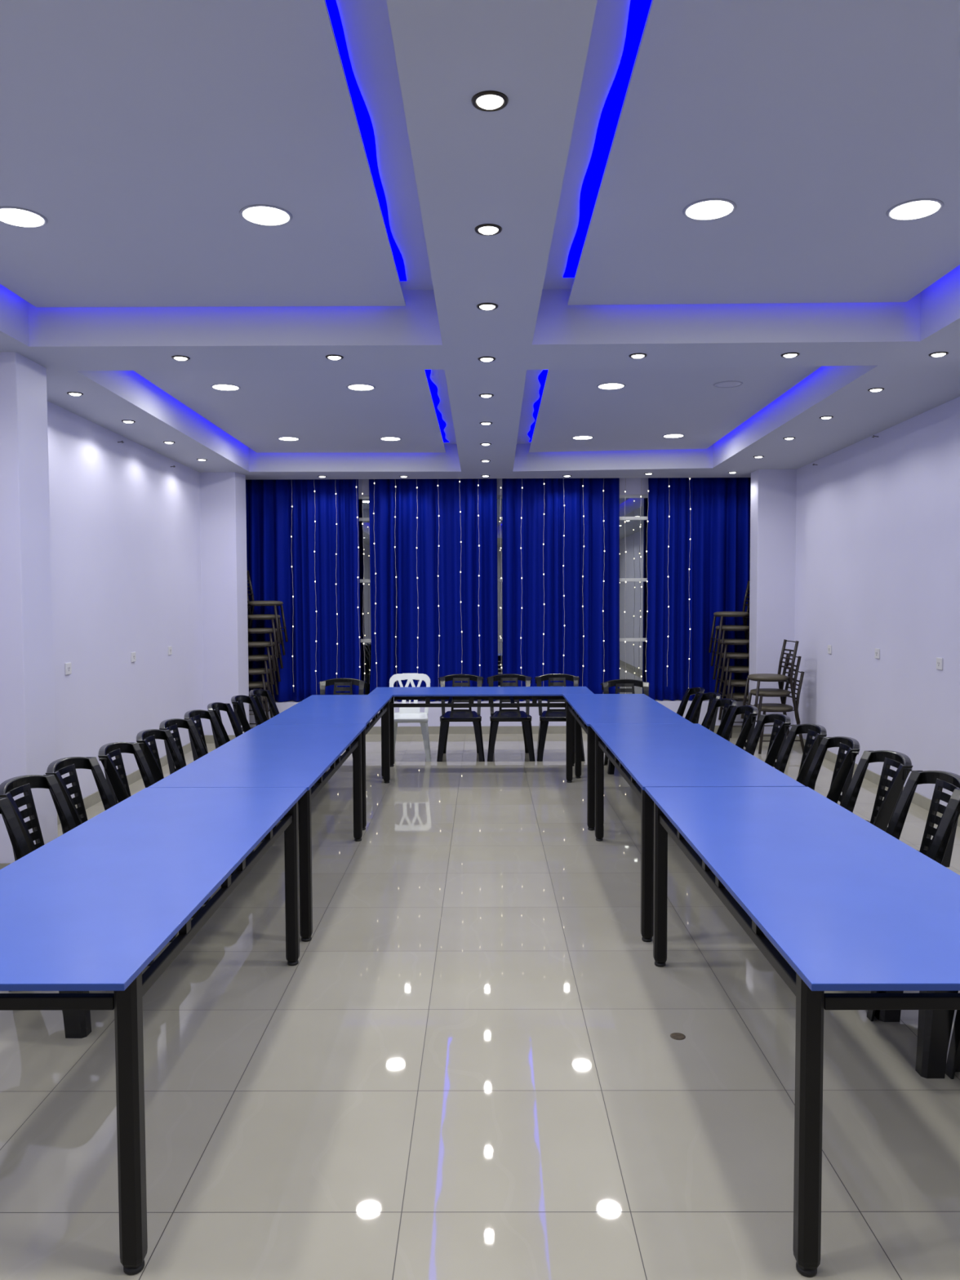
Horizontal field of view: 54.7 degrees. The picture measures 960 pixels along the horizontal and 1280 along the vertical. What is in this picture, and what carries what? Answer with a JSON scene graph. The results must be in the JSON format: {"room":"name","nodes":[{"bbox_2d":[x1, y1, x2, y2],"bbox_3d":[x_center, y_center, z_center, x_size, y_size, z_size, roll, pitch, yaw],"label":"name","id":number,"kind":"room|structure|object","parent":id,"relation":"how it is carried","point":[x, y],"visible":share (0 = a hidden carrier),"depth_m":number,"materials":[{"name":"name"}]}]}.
{"room":"community hall","nodes":[
{"label":"community hall","id":0,"kind":"room"},
{"bbox_2d":[0,351,248,862],"bbox_3d":[-3.099,-0.229,3.957,0.970,3.340,15.100,0,3,0],"label":"wall","id":1,"kind":"structure","parent":0,"point":[110,550],"depth_m":7.40,"materials":[{"name":"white paint"}]},
{"bbox_2d":[64,662,71,675],"bbox_3d":[-3.025,0.211,6.819,0.012,0.086,0.086,0,3,2],"label":"wall socket","id":2,"kind":"object","parent":1,"relation":"attached to","point":[68,668],"visible":1,"depth_m":6.81,"materials":[{"name":"white plastic"}]},
{"bbox_2d":[0,734,235,869],"bbox_3d":[-2.858,1.404,3.801,0.524,0.090,14.442,0,3,0],"label":"baseboard","id":3,"kind":"structure","parent":1,"relation":"attached to","point":[95,797],"depth_m":8.11,"materials":[{"name":"grey tile"}]},
{"bbox_2d":[0,733,959,1279],"bbox_3d":[0.122,1.480,3.971,7.600,0.100,15.200,0,3,0],"label":"floor","id":4,"kind":"structure","parent":0,"point":[469,1066],"depth_m":3.07,"materials":[{"name":"beige ceramic"}]},
{"bbox_2d":[0,774,76,861],"bbox_3d":[-1.782,1.021,4.138,0.620,0.816,0.479,0,3,0],"label":"plastic chair","id":5,"kind":"object","parent":4,"relation":"on","point":[11,788],"visible":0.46,"depth_m":4.20,"materials":[{"name":"black plastic"}]},
{"bbox_2d":[0,797,91,1038],"bbox_3d":[-1.752,1.044,3.630,0.620,0.816,0.479,0,3,2],"label":"plastic chair","id":6,"kind":"object","parent":4,"relation":"on","point":[77,1023],"visible":0.27,"depth_m":3.46,"materials":[{"name":"black plastic"}]},
{"bbox_2d":[44,756,115,834],"bbox_3d":[-1.792,0.999,4.619,0.620,0.816,0.479,0,3,1],"label":"plastic chair","id":7,"kind":"object","parent":4,"relation":"on","point":[59,767],"visible":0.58,"depth_m":4.68,"materials":[{"name":"black plastic"}]},
{"bbox_2d":[0,786,306,1275],"bbox_3d":[-1.149,1.093,3.146,0.731,0.757,2.138,0,3,0],"label":"conference table","id":8,"kind":"object","parent":4,"relation":"on","point":[94,906],"visible":1,"depth_m":2.65,"materials":[{"name":"blue laminate"}]},
{"bbox_2d":[97,742,210,904],"bbox_3d":[-1.746,0.977,5.106,0.620,0.816,0.479,0,3,0],"label":"plastic chair","id":9,"kind":"object","parent":4,"relation":"on","point":[116,779],"visible":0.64,"depth_m":5.12,"materials":[{"name":"black plastic"}]},
{"bbox_2d":[159,718,206,774],"bbox_3d":[-1.762,0.931,6.099,0.620,0.816,0.479,0,3,3],"label":"plastic chair","id":10,"kind":"object","parent":4,"relation":"on","point":[173,724],"visible":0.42,"depth_m":6.18,"materials":[{"name":"black plastic"}]},
{"bbox_2d":[136,728,253,875],"bbox_3d":[-1.734,0.953,5.615,0.620,0.816,0.479,0,3,0],"label":"plastic chair","id":11,"kind":"object","parent":4,"relation":"on","point":[150,752],"visible":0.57,"depth_m":5.65,"materials":[{"name":"black plastic"}]},
{"bbox_2d":[183,709,226,761],"bbox_3d":[-1.760,0.909,6.589,0.620,0.816,0.479,0,3,3],"label":"plastic chair","id":12,"kind":"object","parent":4,"relation":"on","point":[195,715],"visible":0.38,"depth_m":6.67,"materials":[{"name":"black plastic"}]},
{"bbox_2d":[207,702,243,748],"bbox_3d":[-1.748,0.887,7.083,0.620,0.816,0.479,0,3,-2],"label":"plastic chair","id":13,"kind":"object","parent":4,"relation":"on","point":[215,707],"visible":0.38,"depth_m":7.17,"materials":[{"name":"black plastic"}]},
{"bbox_2d":[147,724,366,942],"bbox_3d":[-1.135,0.997,5.255,0.731,0.757,2.074,0,3,0],"label":"conference table","id":14,"kind":"object","parent":4,"relation":"on","point":[264,755],"visible":0.67,"depth_m":4.86,"materials":[{"name":"blue laminate"}]},
{"bbox_2d":[248,694,269,728],"bbox_3d":[-2.721,0.710,10.787,0.500,0.847,0.400,0,3,1],"label":"chair","id":15,"kind":"object","parent":4,"relation":"on","point":[267,713],"visible":0.05,"depth_m":10.95,"materials":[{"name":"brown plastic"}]},
{"bbox_2d":[248,680,273,718],"bbox_3d":[-2.692,0.553,10.786,0.500,0.847,0.400,0,3,0],"label":"chair","id":16,"kind":"object","parent":15,"relation":"on","point":[251,683],"visible":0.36,"depth_m":10.65,"materials":[{"name":"black metal"}]},
{"bbox_2d":[248,667,275,711],"bbox_3d":[-2.662,0.396,10.772,0.500,0.847,0.400,0,3,0],"label":"chair","id":17,"kind":"object","parent":16,"relation":"on","point":[251,671],"visible":0.3,"depth_m":10.60,"materials":[{"name":"black metal"}]},
{"bbox_2d":[248,654,278,694],"bbox_3d":[-2.633,0.239,10.772,0.500,0.847,0.400,0,3,0],"label":"chair","id":18,"kind":"object","parent":17,"relation":"on","point":[251,657],"visible":0.35,"depth_m":10.61,"materials":[{"name":"black metal"}]},
{"bbox_2d":[248,640,280,684],"bbox_3d":[-2.604,0.082,10.757,0.500,0.847,0.400,0,3,0],"label":"chair","id":19,"kind":"object","parent":18,"relation":"on","point":[254,642],"visible":0.34,"depth_m":10.59,"materials":[{"name":"black metal"}]},
{"bbox_2d":[247,619,283,671],"bbox_3d":[-2.574,-0.075,10.757,0.500,0.847,0.400,0,3,0],"label":"chair","id":20,"kind":"object","parent":19,"relation":"on","point":[250,629],"visible":0.38,"depth_m":10.59,"materials":[{"name":"black metal"}]},
{"bbox_2d":[247,595,285,657],"bbox_3d":[-2.545,-0.232,10.743,0.500,0.847,0.400,0,3,0],"label":"chair","id":21,"kind":"object","parent":20,"relation":"on","point":[259,616],"visible":0.56,"depth_m":10.58,"materials":[{"name":"black metal"}]},
{"bbox_2d":[247,570,288,643],"bbox_3d":[-2.515,-0.389,10.743,0.500,0.847,0.400,0,3,0],"label":"chair","id":22,"kind":"object","parent":21,"relation":"on","point":[252,602],"visible":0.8,"depth_m":10.62,"materials":[{"name":"black metal"}]},
{"bbox_2d":[231,695,315,789],"bbox_3d":[-1.706,0.863,7.596,0.620,0.816,0.479,0,3,2],"label":"plastic chair","id":23,"kind":"object","parent":4,"relation":"on","point":[237,701],"visible":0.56,"depth_m":7.58,"materials":[{"name":"black plastic"}]},
{"bbox_2d":[249,688,327,784],"bbox_3d":[-1.684,0.840,8.105,0.620,0.816,0.479,0,3,2],"label":"plastic chair","id":24,"kind":"object","parent":4,"relation":"on","point":[256,694],"visible":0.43,"depth_m":8.19,"materials":[{"name":"black plastic"}]},
{"bbox_2d":[260,694,392,830],"bbox_3d":[-1.129,0.906,7.261,0.715,0.757,1.914,0,3,0],"label":"conference table","id":25,"kind":"object","parent":4,"relation":"on","point":[315,709],"visible":0.62,"depth_m":7.09,"materials":[{"name":"blue laminate"}]},
{"bbox_2d":[319,678,366,755],"bbox_3d":[-1.358,0.799,8.971,0.479,0.816,0.620,0,3,0],"label":"plastic chair","id":26,"kind":"object","parent":4,"relation":"on","point":[335,682],"visible":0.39,"depth_m":9.21,"materials":[{"name":"black plastic"}]},
{"bbox_2d":[389,673,431,761],"bbox_3d":[-0.720,0.771,9.405,0.464,0.828,0.570,0,3,-1],"label":"plastic chair","id":27,"kind":"object","parent":4,"relation":"on","point":[406,714],"visible":0.69,"depth_m":9.52,"materials":[{"name":"white plastic"}]},
{"bbox_2d":[436,674,484,761],"bbox_3d":[-0.192,0.774,9.416,0.479,0.816,0.620,0,3,0],"label":"plastic chair","id":28,"kind":"object","parent":4,"relation":"on","point":[455,715],"visible":0.77,"depth_m":9.36,"materials":[{"name":"black plastic"}]},
{"bbox_2d":[368,686,593,778],"bbox_3d":[0.013,0.842,8.563,2.003,0.757,0.686,0,3,0],"label":"conference table","id":29,"kind":"object","parent":4,"relation":"on","point":[451,693],"visible":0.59,"depth_m":8.39,"materials":[{"name":"blue laminate"}]},
{"bbox_2d":[486,673,534,761],"bbox_3d":[0.305,0.773,9.414,0.479,0.816,0.620,0,3,0],"label":"plastic chair","id":30,"kind":"object","parent":4,"relation":"on","point":[502,715],"visible":0.74,"depth_m":9.34,"materials":[{"name":"black plastic"}]},
{"bbox_2d":[533,673,585,761],"bbox_3d":[0.799,0.771,9.411,0.479,0.816,0.620,0,3,1],"label":"plastic chair","id":31,"kind":"object","parent":4,"relation":"on","point":[550,715],"visible":0.68,"depth_m":9.48,"materials":[{"name":"black"}]},
{"bbox_2d":[600,679,649,774],"bbox_3d":[1.401,0.800,8.729,0.479,0.816,0.620,0,3,0],"label":"plastic chair","id":32,"kind":"object","parent":4,"relation":"on","point":[617,682],"visible":0.38,"depth_m":8.96,"materials":[{"name":"black"}]},
{"bbox_2d":[562,693,692,830],"bbox_3d":[1.087,0.898,7.241,0.718,0.757,1.933,0,3,0],"label":"conference table","id":33,"kind":"object","parent":4,"relation":"on","point":[588,709],"visible":0.69,"depth_m":6.97,"materials":[{"name":"blue"}]},
{"bbox_2d":[636,687,704,783],"bbox_3d":[1.650,0.825,8.156,0.620,0.816,0.479,0,3,3],"label":"plastic chair","id":34,"kind":"object","parent":4,"relation":"on","point":[696,691],"visible":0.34,"depth_m":8.26,"materials":[{"name":"black plastic"}]},
{"bbox_2d":[670,1032,685,1039],"bbox_3d":[0.725,1.452,3.402,0.055,0.002,0.055,0,3,0],"label":"round mark","id":35,"kind":"object","parent":4,"relation":"on","point":[677,1036],"visible":1,"depth_m":3.40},
{"bbox_2d":[590,723,805,942],"bbox_3d":[1.105,0.989,5.232,0.732,0.757,2.075,0,3,0],"label":"conference table","id":36,"kind":"object","parent":4,"relation":"on","point":[679,754],"visible":0.73,"depth_m":4.84,"materials":[{"name":"blue laminate"}]},
{"bbox_2d":[688,692,720,732],"bbox_3d":[1.668,0.846,7.691,0.620,0.816,0.479,0,3,-1],"label":"plastic chair","id":37,"kind":"object","parent":4,"relation":"on","point":[711,696],"visible":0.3,"depth_m":7.81,"materials":[{"name":"black plastic"}]},
{"bbox_2d":[702,698,737,741],"bbox_3d":[1.666,0.868,7.212,0.620,0.816,0.479,0,3,-1],"label":"plastic chair","id":38,"kind":"object","parent":4,"relation":"on","point":[728,704],"visible":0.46,"depth_m":7.28,"materials":[{"name":"black plastic"}]},
{"bbox_2d":[725,693,748,737],"bbox_3d":[3.089,0.689,10.762,0.500,0.847,0.400,0,3,0],"label":"chair","id":39,"kind":"object","parent":4,"relation":"on","point":[735,695],"visible":0.16,"depth_m":10.61,"materials":[{"name":"black metal"}]},
{"bbox_2d":[718,679,746,719],"bbox_3d":[3.064,0.530,10.762,0.500,0.847,0.400,0,3,0],"label":"chair","id":40,"kind":"object","parent":39,"relation":"on","point":[742,682],"visible":0.23,"depth_m":10.64,"materials":[{"name":"black metal"}]},
{"bbox_2d":[718,666,749,699],"bbox_3d":[3.038,0.371,10.748,0.500,0.847,0.400,0,3,0],"label":"chair","id":41,"kind":"object","parent":40,"relation":"on","point":[740,668],"visible":0.38,"depth_m":10.58,"materials":[{"name":"black metal"}]},
{"bbox_2d":[714,652,749,696],"bbox_3d":[3.013,0.212,10.748,0.500,0.847,0.400,0,3,0],"label":"chair","id":42,"kind":"object","parent":41,"relation":"on","point":[738,655],"visible":0.44,"depth_m":10.58,"materials":[{"name":"black metal"}]},
{"bbox_2d":[712,622,749,682],"bbox_3d":[2.987,0.054,10.733,0.500,0.847,0.400,0,3,1],"label":"chair","id":43,"kind":"object","parent":42,"relation":"on","point":[736,641],"visible":0.54,"depth_m":10.57,"materials":[{"name":"black metal"}]},
{"bbox_2d":[710,598,749,668],"bbox_3d":[2.961,-0.105,10.733,0.500,0.847,0.400,0,3,1],"label":"chair","id":44,"kind":"object","parent":43,"relation":"on","point":[725,628],"visible":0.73,"depth_m":10.57,"materials":[{"name":"black metal"}]},
{"bbox_2d":[708,580,750,654],"bbox_3d":[2.936,-0.264,10.719,0.500,0.847,0.400,0,3,1],"label":"chair","id":45,"kind":"object","parent":44,"relation":"on","point":[743,614],"visible":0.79,"depth_m":10.62,"materials":[{"name":"black metal"}]},
{"bbox_2d":[720,705,758,751],"bbox_3d":[1.689,0.889,6.741,0.620,0.816,0.479,0,3,0],"label":"plastic chair","id":46,"kind":"object","parent":4,"relation":"on","point":[750,712],"visible":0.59,"depth_m":6.67,"materials":[{"name":"black plastic"}]},
{"bbox_2d":[745,713,791,767],"bbox_3d":[1.752,0.911,6.243,0.620,0.816,0.479,0,3,-2],"label":"plastic chair","id":47,"kind":"object","parent":4,"relation":"on","point":[778,737],"visible":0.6,"depth_m":6.25,"materials":[{"name":"black plastic"}]},
{"bbox_2d":[753,669,804,754],"bbox_3d":[3.090,0.738,9.690,0.500,0.847,0.400,0,3,-3],"label":"chair","id":48,"kind":"object","parent":4,"relation":"on","point":[778,708],"visible":0.64,"depth_m":9.52,"materials":[{"name":"black metal"}]},
{"bbox_2d":[747,654,802,737],"bbox_3d":[3.059,0.581,9.689,0.500,0.847,0.400,0,3,-2],"label":"chair","id":49,"kind":"object","parent":48,"relation":"on","point":[767,692],"visible":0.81,"depth_m":9.52,"materials":[{"name":"black metal"}]},
{"bbox_2d":[741,639,799,723],"bbox_3d":[3.029,0.424,9.675,0.500,0.847,0.400,0,3,-2],"label":"chair","id":50,"kind":"object","parent":49,"relation":"on","point":[779,677],"visible":0.94,"depth_m":9.52,"materials":[{"name":"black metal"}]},
{"bbox_2d":[774,724,826,790],"bbox_3d":[1.800,0.934,5.742,0.620,0.816,0.479,0,3,-1],"label":"plastic chair","id":51,"kind":"object","parent":4,"relation":"on","point":[819,731],"visible":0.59,"depth_m":5.80,"materials":[{"name":"black plastic"}]},
{"bbox_2d":[644,786,959,1276],"bbox_3d":[1.102,1.085,3.121,0.732,0.757,2.124,0,3,0],"label":"conference table","id":52,"kind":"object","parent":4,"relation":"on","point":[849,905],"visible":1,"depth_m":2.60,"materials":[{"name":"blue laminate"}]},
{"bbox_2d":[803,736,860,806],"bbox_3d":[1.788,0.958,5.219,0.620,0.816,0.479,0,3,2],"label":"plastic chair","id":53,"kind":"object","parent":4,"relation":"on","point":[842,774],"visible":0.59,"depth_m":5.17,"materials":[{"name":"black plastic"}]},
{"bbox_2d":[841,750,913,832],"bbox_3d":[1.836,0.980,4.723,0.620,0.816,0.479,0,3,-1],"label":"plastic chair","id":54,"kind":"object","parent":4,"relation":"on","point":[883,811],"visible":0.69,"depth_m":4.75,"materials":[{"name":"black plastic"}]},
{"bbox_2d":[866,991,958,1078],"bbox_3d":[1.788,1.045,3.313,0.620,0.816,0.479,0,3,0],"label":"plastic chair","id":55,"kind":"object","parent":4,"relation":"on","point":[935,1026],"visible":0.19,"depth_m":3.11,"materials":[{"name":"black plastic"}]},
{"bbox_2d":[874,788,959,1022],"bbox_3d":[1.817,1.025,3.735,0.620,0.816,0.479,0,3,-2],"label":"plastic chair","id":56,"kind":"object","parent":4,"relation":"on","point":[937,850],"visible":0.26,"depth_m":3.91,"materials":[{"name":"black plastic"}]},
{"bbox_2d":[886,770,959,866],"bbox_3d":[1.823,1.006,4.162,0.620,0.816,0.479,0,3,0],"label":"plastic chair","id":57,"kind":"object","parent":4,"relation":"on","point":[950,781],"visible":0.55,"depth_m":4.23,"materials":[{"name":"black plastic"}]},
{"bbox_2d":[945,1009,959,1079],"bbox_3d":[1.886,1.063,2.907,0.620,0.816,0.479,0,3,-3],"label":"plastic chair","id":58,"kind":"object","parent":4,"relation":"on","point":[953,1064],"visible":0.94,"depth_m":3.10,"materials":[{"name":"black plastic"}]},
{"bbox_2d":[0,0,959,479],"bbox_3d":[0.110,-1.757,3.824,7.600,0.380,15.200,0,3,0],"label":"ceiling","id":59,"kind":"structure","parent":0,"point":[448,167],"depth_m":5.10,"materials":[{"name":"white paint"}]},
{"bbox_2d":[171,355,190,360],"bbox_3d":[-1.728,-1.623,5.359,0.104,0.013,0.104,0,3,0],"label":"recessed light","id":60,"kind":"object","parent":59,"relation":"in","point":[179,357],"visible":1,"depth_m":5.34,"materials":[{"name":"white plastic"}]},
{"bbox_2d":[0,0,405,307],"bbox_3d":[-1.422,-1.722,2.800,2.015,0.014,4.540,0,3,0],"label":"ceiling panel","id":61,"kind":"object","parent":59,"relation":"attached to","point":[141,131],"depth_m":3.33,"materials":[{"name":"white paint"}]},
{"bbox_2d":[0,205,48,228],"bbox_3d":[-1.919,-1.758,3.865,0.216,0.006,0.216,0,3,0],"label":"panel light","id":62,"kind":"object","parent":61,"relation":"attached to","point":[15,216],"visible":1,"depth_m":3.87,"materials":[{"name":"white plastic"}]},
{"bbox_2d":[239,204,292,226],"bbox_3d":[-0.889,-1.762,3.857,0.216,0.006,0.216,0,3,0],"label":"panel light","id":63,"kind":"object","parent":61,"relation":"attached to","point":[262,215],"visible":1,"depth_m":3.84,"materials":[{"name":"white plastic"}]},
{"bbox_2d":[133,369,445,453],"bbox_3d":[-1.415,-1.955,7.918,2.065,0.014,4.545,0,3,0],"label":"ceiling panel","id":64,"kind":"object","parent":59,"relation":"attached to","point":[317,407],"depth_m":7.73,"materials":[{"name":"white paint"}]},
{"bbox_2d":[210,383,240,391],"bbox_3d":[-1.914,-1.900,6.986,0.216,0.006,0.216,0,3,0],"label":"panel light","id":65,"kind":"object","parent":64,"relation":"attached to","point":[224,387],"visible":1,"depth_m":6.97,"materials":[{"name":"white plastic"}]},
{"bbox_2d":[346,383,375,391],"bbox_3d":[-0.898,-1.905,7.003,0.216,0.006,0.216,0,3,0],"label":"panel light","id":66,"kind":"object","parent":64,"relation":"attached to","point":[357,387],"visible":1,"depth_m":6.99,"materials":[{"name":"white plastic"}]},
{"bbox_2d":[290,484,293,688],"bbox_3d":[-2.210,-0.630,10.933,0.031,2.500,0.013,0,3,0],"label":"string","id":67,"kind":"object","parent":59,"relation":"hanging from","point":[291,484],"visible":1,"depth_m":10.93,"materials":[{"name":"white plastic"}]},
{"bbox_2d":[314,488,316,692],"bbox_3d":[-1.938,-0.616,10.932,0.028,2.531,0.013,0,3,0],"label":"string","id":68,"kind":"object","parent":59,"relation":"hanging from","point":[314,489],"visible":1,"depth_m":10.95,"materials":[{"name":"white plastic"}]},
{"bbox_2d":[325,354,343,359],"bbox_3d":[-0.840,-1.627,5.355,0.104,0.013,0.104,0,3,0],"label":"recessed light","id":69,"kind":"object","parent":59,"relation":"in","point":[332,357],"visible":1,"depth_m":5.33,"materials":[{"name":"white plastic"}]},
{"bbox_2d":[325,0,406,280],"bbox_3d":[-0.441,-1.814,2.757,0.108,0.006,4.370,0,3,0],"label":"led strip","id":70,"kind":"object","parent":59,"relation":"attached to","point":[363,118],"visible":0.41,"depth_m":3.30,"materials":[{"name":"blue plastic"}]},
{"bbox_2d":[425,369,448,442],"bbox_3d":[-0.398,-2.047,7.892,0.130,0.006,4.350,0,3,0],"label":"led strip","id":71,"kind":"object","parent":59,"relation":"attached to","point":[433,389],"visible":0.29,"depth_m":7.99,"materials":[{"name":"blue plastic"}]},
{"bbox_2d":[477,356,495,361],"bbox_3d":[0.039,-1.632,5.409,0.104,0.013,0.104,0,3,0],"label":"recessed light","id":72,"kind":"object","parent":59,"relation":"in","point":[482,358],"visible":1,"depth_m":5.39,"materials":[{"name":"white plastic"}]},
{"bbox_2d":[476,302,497,310],"bbox_3d":[0.035,-1.588,4.432,0.104,0.013,0.104,0,3,0],"label":"recessed light","id":73,"kind":"object","parent":59,"relation":"in","point":[483,306],"visible":1,"depth_m":4.41,"materials":[{"name":"white plastic"}]},
{"bbox_2d":[474,223,502,235],"bbox_3d":[0.032,-1.546,3.507,0.104,0.013,0.104,0,3,0],"label":"recessed light","id":74,"kind":"object","parent":59,"relation":"in","point":[486,229],"visible":1,"depth_m":3.49,"materials":[{"name":"white plastic"}]},
{"bbox_2d":[471,90,508,111],"bbox_3d":[0.028,-1.504,2.600,0.104,0.013,0.104,0,3,0],"label":"recessed light","id":75,"kind":"object","parent":59,"relation":"in","point":[486,100],"visible":1,"depth_m":2.59,"materials":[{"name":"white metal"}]},
{"bbox_2d":[527,369,547,441],"bbox_3d":[0.514,-2.051,7.888,0.145,0.006,4.350,0,3,0],"label":"led strip","id":76,"kind":"object","parent":59,"relation":"attached to","point":[542,376],"visible":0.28,"depth_m":8.01,"materials":[{"name":"blue plastic"}]},
{"bbox_2d":[542,479,544,675],"bbox_3d":[0.750,-0.638,10.920,0.024,2.507,0.013,0,3,0],"label":"string","id":77,"kind":"object","parent":59,"relation":"hanging from","point":[544,479],"visible":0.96,"depth_m":10.93,"materials":[{"name":"silver metal"}]},
{"bbox_2d":[563,0,651,277],"bbox_3d":[0.473,-1.816,2.733,0.124,0.006,4.330,0,3,0],"label":"led strip","id":78,"kind":"object","parent":59,"relation":"attached to","point":[638,11],"visible":0.59,"depth_m":3.33,"materials":[{"name":"blue plastic"}]},
{"bbox_2d":[624,478,626,693],"bbox_3d":[1.712,-0.619,10.917,0.031,2.551,0.013,0,3,0],"label":"string","id":79,"kind":"object","parent":59,"relation":"hanging from","point":[625,478],"visible":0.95,"depth_m":10.91,"materials":[{"name":"silver metal"}]},
{"bbox_2d":[628,353,647,358],"bbox_3d":[0.910,-1.633,5.348,0.104,0.013,0.104,0,3,0],"label":"recessed light","id":80,"kind":"object","parent":59,"relation":"in","point":[633,355],"visible":1,"depth_m":5.33,"materials":[{"name":"white plastic"}]},
{"bbox_2d":[640,478,641,688],"bbox_3d":[1.892,-0.660,10.915,0.033,2.471,0.013,0,3,0],"label":"string","id":81,"kind":"object","parent":59,"relation":"hanging from","point":[641,478],"visible":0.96,"depth_m":10.91,"materials":[{"name":"silver metal"}]},
{"bbox_2d":[528,366,821,452],"bbox_3d":[1.454,-1.965,7.895,1.955,0.014,4.585,0,3,0],"label":"ceiling panel","id":82,"kind":"object","parent":59,"relation":"attached to","point":[653,403],"depth_m":7.73,"materials":[{"name":"white paint"}]},
{"bbox_2d":[596,382,625,390],"bbox_3d":[0.988,-1.912,6.996,0.216,0.006,0.216,0,3,0],"label":"panel light","id":83,"kind":"object","parent":82,"relation":"attached to","point":[608,386],"visible":1,"depth_m":6.99,"materials":[{"name":"white plastic"}]},
{"bbox_2d":[662,433,684,438],"bbox_3d":[1.911,-2.014,9.166,0.216,0.006,0.216,0,3,0],"label":"panel light","id":84,"kind":"object","parent":82,"relation":"attached to","point":[673,435],"visible":1,"depth_m":9.17,"materials":[{"name":"white plastic"}]},
{"bbox_2d":[713,381,742,387],"bbox_3d":[1.858,-1.913,6.955,0.216,0.006,0.216,0,3,0],"label":"panel light","id":85,"kind":"object","parent":82,"relation":"attached to","point":[724,384],"visible":1,"depth_m":6.94,"materials":[{"name":"grey plastic"}]},
{"bbox_2d":[567,0,959,305],"bbox_3d":[1.381,-1.732,2.788,1.840,0.014,4.540,0,3,0],"label":"ceiling panel","id":86,"kind":"object","parent":59,"relation":"attached to","point":[817,119],"depth_m":3.35,"materials":[{"name":"white paint"}]},
{"bbox_2d":[682,198,736,221],"bbox_3d":[0.943,-1.767,3.816,0.216,0.006,0.216,0,3,0],"label":"panel light","id":87,"kind":"object","parent":86,"relation":"attached to","point":[708,209],"visible":1,"depth_m":3.81,"materials":[{"name":"white plastic"}]},
{"bbox_2d":[886,198,943,221],"bbox_3d":[1.791,-1.771,3.824,0.216,0.006,0.216,0,3,0],"label":"panel light","id":88,"kind":"object","parent":86,"relation":"attached to","point":[921,208],"visible":1,"depth_m":3.81,"materials":[{"name":"white plastic"}]},
{"bbox_2d":[780,352,799,357],"bbox_3d":[1.786,-1.636,5.344,0.104,0.013,0.104,0,3,0],"label":"recessed light","id":89,"kind":"object","parent":59,"relation":"in","point":[787,354],"visible":1,"depth_m":5.32,"materials":[{"name":"white plastic"}]},
{"bbox_2d":[928,351,948,357],"bbox_3d":[2.638,-1.639,5.340,0.104,0.013,0.104,0,3,0],"label":"recessed light","id":90,"kind":"object","parent":59,"relation":"in","point":[936,353],"visible":1,"depth_m":5.32,"materials":[{"name":"white plastic"}]},
{"bbox_2d":[248,477,747,727],"bbox_3d":[0.196,-0.557,11.100,6.590,3.320,0.370,0,3,0],"label":"wall","id":91,"kind":"structure","parent":0,"point":[633,486],"depth_m":10.99,"materials":[{"name":"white paint"}]},
{"bbox_2d":[245,479,360,702],"bbox_3d":[-2.248,-0.595,11.021,1.653,2.659,0.157,0,3,0],"label":"curtain","id":92,"kind":"object","parent":91,"relation":"hanging from","point":[270,546],"visible":0.64,"depth_m":11.01,"materials":[{"name":"blue fabric"}]},
{"bbox_2d":[368,478,497,701],"bbox_3d":[-0.557,-0.601,11.013,1.543,2.659,0.142,0,3,0],"label":"curtain","id":93,"kind":"object","parent":91,"relation":"hanging from","point":[453,646],"visible":0.88,"depth_m":11.00,"materials":[{"name":"blue fabric"}]},
{"bbox_2d":[251,725,741,733],"bbox_3d":[0.207,1.065,10.984,6.552,0.090,0.014,0,3,0],"label":"baseboard","id":94,"kind":"structure","parent":91,"relation":"attached to","point":[505,729],"depth_m":10.98,"materials":[{"name":"grey tile"}]},
{"bbox_2d":[358,494,648,700],"bbox_3d":[0.197,-0.503,11.178,6.560,2.465,0.060,0,3,0],"label":"window","id":95,"kind":"structure","parent":91,"relation":"in","point":[629,538],"depth_m":11.16,"materials":[{"name":"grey glass"}]},
{"bbox_2d":[502,478,619,701],"bbox_3d":[0.961,-0.606,11.002,1.388,2.659,0.132,0,3,0],"label":"curtain","id":96,"kind":"object","parent":91,"relation":"hanging from","point":[595,598],"visible":0.83,"depth_m":10.99,"materials":[{"name":"blue fabric"}]},
{"bbox_2d":[646,477,751,700],"bbox_3d":[2.722,-0.613,10.999,1.477,2.659,0.154,0,3,0],"label":"curtain","id":97,"kind":"object","parent":91,"relation":"hanging from","point":[718,557],"visible":0.7,"depth_m":10.99,"materials":[{"name":"blue fabric"}]},
{"bbox_2d":[748,396,959,806],"bbox_3d":[3.391,-0.253,3.929,0.850,3.340,15.100,0,3,0],"label":"wall","id":98,"kind":"structure","parent":0,"point":[855,552],"depth_m":8.07,"materials":[{"name":"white paint"}]},
{"bbox_2d":[758,733,959,826],"bbox_3d":[3.168,1.382,3.777,0.455,0.090,14.442,0,3,1],"label":"baseboard","id":99,"kind":"structure","parent":98,"relation":"attached to","point":[921,801],"depth_m":7.98,"materials":[{"name":"grey tile"}]},
{"bbox_2d":[936,657,942,670],"bbox_3d":[3.356,0.173,6.781,0.012,0.086,0.086,0,3,2],"label":"wall socket","id":100,"kind":"object","parent":98,"relation":"attached to","point":[939,660],"visible":1,"depth_m":6.77,"materials":[{"name":"white plastic"}]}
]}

